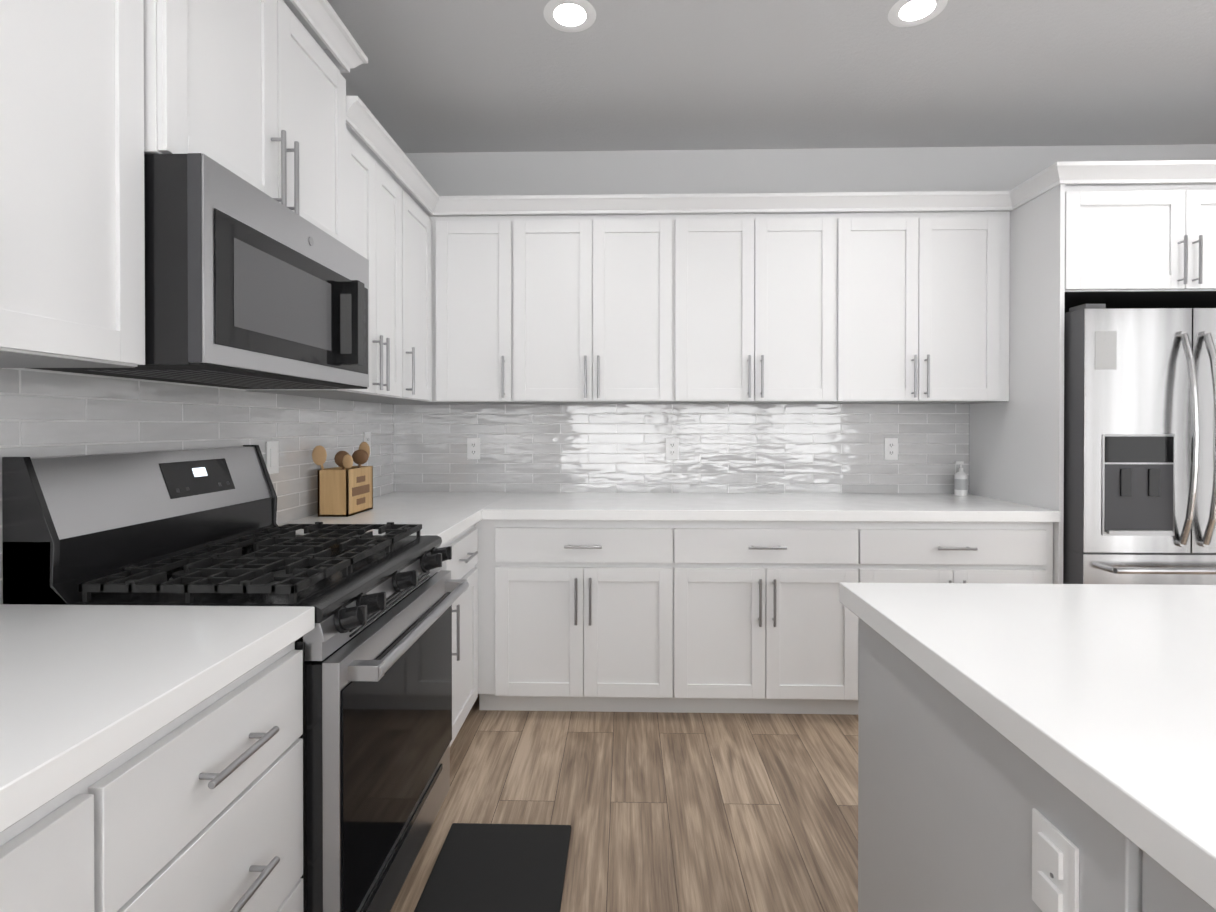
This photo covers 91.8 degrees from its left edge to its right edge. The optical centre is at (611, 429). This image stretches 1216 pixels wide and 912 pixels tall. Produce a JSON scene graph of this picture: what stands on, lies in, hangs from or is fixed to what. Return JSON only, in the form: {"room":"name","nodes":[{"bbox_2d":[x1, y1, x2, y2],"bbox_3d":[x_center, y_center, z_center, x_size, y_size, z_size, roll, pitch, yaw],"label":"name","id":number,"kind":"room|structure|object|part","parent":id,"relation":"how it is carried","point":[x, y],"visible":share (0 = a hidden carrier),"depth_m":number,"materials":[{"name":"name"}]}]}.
{"room":"kitchen","nodes":[
{"label":"kitchen","id":0,"kind":"room"},
{"bbox_2d":[346,123,391,176],"bbox_3d":[-1.368,-0.102,-0.085,0.200,2.750,6.975,0,0,1],"label":"wall","id":1,"kind":"structure","parent":0,"point":[365,146],"depth_m":2.89,"materials":[{"name":"white paint"}]},
{"bbox_2d":[0,0,147,367],"bbox_3d":[-1.088,-0.570,0.758,0.310,0.896,0.831,0,0,1],"label":"upper cabinet","id":2,"kind":"object","parent":1,"relation":"attached to","point":[74,73],"depth_m":1.02,"materials":[{"name":"white paint"}]},
{"bbox_2d":[0,368,392,603],"bbox_3d":[-1.243,-0.105,0.809,0.006,0.935,4.769,0,0,1],"label":"backsplash","id":3,"kind":"structure","parent":1,"relation":"attached to","point":[46,413],"depth_m":1.69,"materials":[{"name":"tile"}]},
{"bbox_2d":[266,441,278,473],"bbox_3d":[-1.206,0.100,2.096,0.008,0.116,0.070,0,0,1],"label":"light switch","id":4,"kind":"object","parent":3,"relation":"attached to","point":[272,456],"visible":0.88,"depth_m":2.09,"materials":[{"name":"white plastic"}]},
{"bbox_2d":[364,432,370,455],"bbox_3d":[-1.188,0.071,2.865,0.008,0.116,0.070,0,0,1],"label":"electrical outlet","id":5,"kind":"object","parent":3,"relation":"attached to","point":[367,437],"visible":0.54,"depth_m":2.87,"materials":[{"name":"white plastic"}]},
{"bbox_2d":[148,0,351,248],"bbox_3d":[-1.051,-0.900,1.556,0.345,0.689,0.763,0,0,1],"label":"upper cabinet","id":6,"kind":"object","parent":1,"relation":"attached to","point":[243,85],"depth_m":1.49,"materials":[{"name":"white paint"}]},
{"bbox_2d":[30,153,368,388],"bbox_3d":[-0.989,-0.340,1.555,0.471,0.423,0.758,0,0,1],"label":"microwave","id":7,"kind":"object","parent":6,"relation":"attached to","point":[248,285],"visible":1,"depth_m":1.31,"materials":[{"name":"silver metal"}]},
{"bbox_2d":[245,120,411,403],"bbox_3d":[-1.043,-0.578,2.233,0.330,0.896,0.583,0,0,1],"label":"upper cabinet","id":8,"kind":"object","parent":1,"relation":"attached to","point":[375,194],"depth_m":2.22,"materials":[{"name":"white paint"}]},
{"bbox_2d":[400,172,443,403],"bbox_3d":[-0.996,-0.580,2.620,0.405,0.896,0.449,0,0,1],"label":"upper cabinet","id":9,"kind":"object","parent":1,"relation":"attached to","point":[421,235],"depth_m":2.69,"materials":[{"name":"white paint"}]},
{"bbox_2d":[390,694,857,911],"bbox_3d":[1.189,1.333,-0.137,5.515,0.120,7.175,0,0,1],"label":"floor","id":10,"kind":"structure","parent":0,"point":[701,812],"depth_m":1.99,"materials":[{"name":"brown wood"}]},
{"bbox_2d":[0,760,123,911],"bbox_3d":[-0.937,0.835,0.464,0.625,0.870,0.514,0,0,1],"label":"base cabinet","id":11,"kind":"object","parent":10,"relation":"on","point":[69,857],"depth_m":0.68,"materials":[{"name":"white paint"}]},
{"bbox_2d":[120,644,302,911],"bbox_3d":[-0.926,0.832,0.949,0.625,0.870,0.457,0,0,1],"label":"base cabinet","id":12,"kind":"object","parent":10,"relation":"on","point":[150,758],"depth_m":0.93,"materials":[{"name":"white paint"}]},
{"bbox_2d":[0,604,314,839],"bbox_3d":[-0.938,0.380,-0.062,0.642,0.045,2.476,0,0,1],"label":"countertop","id":13,"kind":"structure","parent":12,"relation":"on","point":[82,687],"depth_m":0.86,"materials":[{"name":"white stone"}]},
{"bbox_2d":[2,445,468,911],"bbox_3d":[-0.840,0.658,1.558,0.753,1.210,0.760,0,0,1],"label":"gas range","id":14,"kind":"object","parent":10,"relation":"on","point":[194,527],"visible":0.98,"depth_m":1.35,"materials":[{"name":"black metal"}]},
{"bbox_2d":[438,528,475,746],"bbox_3d":[-0.895,0.825,2.256,0.625,0.870,0.624,0,0,1],"label":"base cabinet","id":15,"kind":"object","parent":10,"relation":"on","point":[462,565],"depth_m":2.32,"materials":[{"name":"white paint"}]},
{"bbox_2d":[414,823,570,911],"bbox_3d":[-0.328,1.257,1.369,0.380,0.014,0.995,0,0,1],"label":"anti-fatigue mat","id":16,"kind":"object","parent":10,"relation":"on","point":[478,867],"visible":1,"depth_m":1.67,"materials":[{"name":"black rubber"}]},
{"bbox_2d":[476,516,691,712],"bbox_3d":[-0.128,0.821,2.818,0.920,0.870,0.709,0,0,1],"label":"base cabinet","id":17,"kind":"object","parent":10,"relation":"on","point":[574,613],"depth_m":2.54,"materials":[{"name":"white paint"}]},
{"bbox_2d":[278,492,507,547],"bbox_3d":[-0.876,0.364,2.564,0.642,0.045,1.246,0,0,1],"label":"countertop","id":18,"kind":"structure","parent":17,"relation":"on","point":[446,515],"depth_m":2.43,"materials":[{"name":"white stone"}]},
{"bbox_2d":[312,442,372,516],"bbox_3d":[-1.102,0.198,2.431,0.150,0.289,0.246,0,0,1],"label":"utensil holder","id":19,"kind":"object","parent":18,"relation":"on","point":[345,488],"visible":1,"depth_m":2.33,"materials":[{"name":"brown wood"}]},
{"bbox_2d":[484,492,1059,523],"bbox_3d":[0.667,0.363,2.820,2.431,0.045,0.662,0,0,1],"label":"countertop","id":20,"kind":"structure","parent":17,"relation":"on","point":[813,508],"depth_m":2.58,"materials":[{"name":"white stone"}]},
{"bbox_2d":[954,461,967,495],"bbox_3d":[1.797,0.252,3.031,0.061,0.175,0.061,0,0,1],"label":"soap dispenser","id":21,"kind":"object","parent":20,"relation":"on","point":[960,482],"visible":1,"depth_m":3.01,"materials":[{"name":"white plastic"}]},
{"bbox_2d":[692,520,879,714],"bbox_3d":[0.665,0.821,2.833,0.911,0.870,0.640,0,0,1],"label":"base cabinet","id":22,"kind":"object","parent":10,"relation":"on","point":[772,633],"depth_m":2.52,"materials":[{"name":"white paint"}]},
{"bbox_2d":[880,524,1052,583],"bbox_3d":[1.441,0.821,2.815,0.884,0.870,0.640,0,0,1],"label":"base cabinet","id":23,"kind":"object","parent":10,"relation":"on","point":[909,553],"depth_m":2.49,"materials":[{"name":"white paint"}]},
{"bbox_2d":[858,623,1206,911],"bbox_3d":[1.201,0.839,-0.138,1.391,0.870,2.880,0,0,1],"label":"kitchen island","id":24,"kind":"object","parent":10,"relation":"on","point":[951,818],"depth_m":0.91,"materials":[{"name":"grey paint"}]},
{"bbox_2d":[839,583,1215,911],"bbox_3d":[1.240,0.380,-0.176,1.512,0.045,3.010,0,0,1],"label":"island countertop","id":25,"kind":"structure","parent":24,"relation":"on","point":[1108,691],"depth_m":0.83,"materials":[{"name":"white stone"}]},
{"bbox_2d":[1031,808,1079,911],"bbox_3d":[0.531,0.538,0.711,0.011,0.116,0.072,0,0,1],"label":"outlet","id":26,"kind":"object","parent":24,"relation":"attached to","point":[1055,849],"depth_m":0.71,"materials":[{"name":"white plastic"}]},
{"bbox_2d":[1063,304,1215,584],"bbox_3d":[2.369,0.373,2.681,0.902,1.768,0.764,0,0,1],"label":"refrigerator","id":27,"kind":"object","parent":10,"relation":"on","point":[1139,445],"visible":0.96,"depth_m":2.37,"materials":[{"name":"grey metal"}]},
{"bbox_2d":[283,0,1215,152],"bbox_3d":[1.189,-1.537,-0.154,5.515,0.120,7.175,0,0,1],"label":"ceiling","id":28,"kind":"structure","parent":0,"point":[443,76],"depth_m":2.48,"materials":[{"name":"grey paint"}]},
{"bbox_2d":[543,0,595,31],"bbox_3d":[-0.150,-1.487,2.116,0.190,0.006,0.190,0,0,1],"label":"recessed light","id":29,"kind":"object","parent":28,"relation":"in","point":[570,15],"visible":1,"depth_m":2.11,"materials":[{"name":"white plastic"}]},
{"bbox_2d":[888,0,947,26],"bbox_3d":[1.083,-1.487,2.087,0.190,0.006,0.190,0,0,1],"label":"recessed light","id":30,"kind":"object","parent":28,"relation":"in","point":[906,13],"visible":1,"depth_m":2.10,"materials":[{"name":"white plastic"}]},
{"bbox_2d":[392,144,1215,216],"bbox_3d":[1.269,-0.121,3.241,4.915,2.750,0.200,0,0,1],"label":"wall","id":31,"kind":"structure","parent":0,"point":[924,169],"depth_m":3.15,"materials":[{"name":"white paint"}]},
{"bbox_2d":[436,204,527,404],"bbox_3d":[-0.645,-0.582,2.969,0.468,0.896,0.414,0,0,1],"label":"upper cabinet","id":32,"kind":"object","parent":31,"relation":"attached to","point":[486,257],"depth_m":2.83,"materials":[{"name":"white paint"}]},
{"bbox_2d":[528,208,691,403],"bbox_3d":[-0.086,-0.583,2.989,0.904,0.896,0.348,0,0,1],"label":"upper cabinet","id":33,"kind":"object","parent":31,"relation":"attached to","point":[610,296],"depth_m":2.82,"materials":[{"name":"white paint"}]},
{"bbox_2d":[393,404,969,492],"bbox_3d":[0.353,0.102,3.161,3.087,0.495,0.006,0,0,1],"label":"backsplash","id":34,"kind":"structure","parent":31,"relation":"attached to","point":[781,448],"depth_m":3.16,"materials":[{"name":"tile"}]},
{"bbox_2d":[467,438,479,458],"bbox_3d":[-0.745,0.104,3.180,0.070,0.116,0.008,0,0,1],"label":"electrical outlet","id":35,"kind":"object","parent":34,"relation":"attached to","point":[473,448],"visible":1,"depth_m":3.18,"materials":[{"name":"white plastic"}]},
{"bbox_2d":[666,438,678,459],"bbox_3d":[0.325,0.104,3.155,0.070,0.116,0.008,0,0,1],"label":"electrical outlet","id":36,"kind":"object","parent":34,"relation":"attached to","point":[672,448],"visible":1,"depth_m":3.15,"materials":[{"name":"white plastic"}]},
{"bbox_2d":[884,438,897,459],"bbox_3d":[1.484,0.104,3.127,0.070,0.116,0.008,0,0,1],"label":"electrical outlet","id":37,"kind":"object","parent":34,"relation":"attached to","point":[890,448],"visible":1,"depth_m":3.13,"materials":[{"name":"white plastic"}]},
{"bbox_2d":[692,208,855,403],"bbox_3d":[0.684,-0.582,2.971,0.903,0.896,0.348,0,0,1],"label":"upper cabinet","id":38,"kind":"object","parent":31,"relation":"attached to","point":[774,295],"depth_m":2.80,"materials":[{"name":"white paint"}]},
{"bbox_2d":[856,204,1015,407],"bbox_3d":[1.445,-0.582,2.953,0.887,0.896,0.348,0,0,1],"label":"upper cabinet","id":39,"kind":"object","parent":31,"relation":"attached to","point":[970,298],"depth_m":2.78,"materials":[{"name":"white paint"}]},
{"bbox_2d":[996,160,1215,319],"bbox_3d":[2.401,-0.842,2.779,0.988,0.518,0.648,0,0,1],"label":"upper cabinet","id":40,"kind":"object","parent":31,"relation":"attached to","point":[1127,246],"depth_m":2.47,"materials":[{"name":"white paint"}]},
{"bbox_3d":[1.165,-1.062,2.336,4.082,0.072,0.898,0,0,1],"label":"crown moulding","id":41,"kind":"part","parent":40,"relation":"part of","materials":[{"name":"white paint"}]}
]}

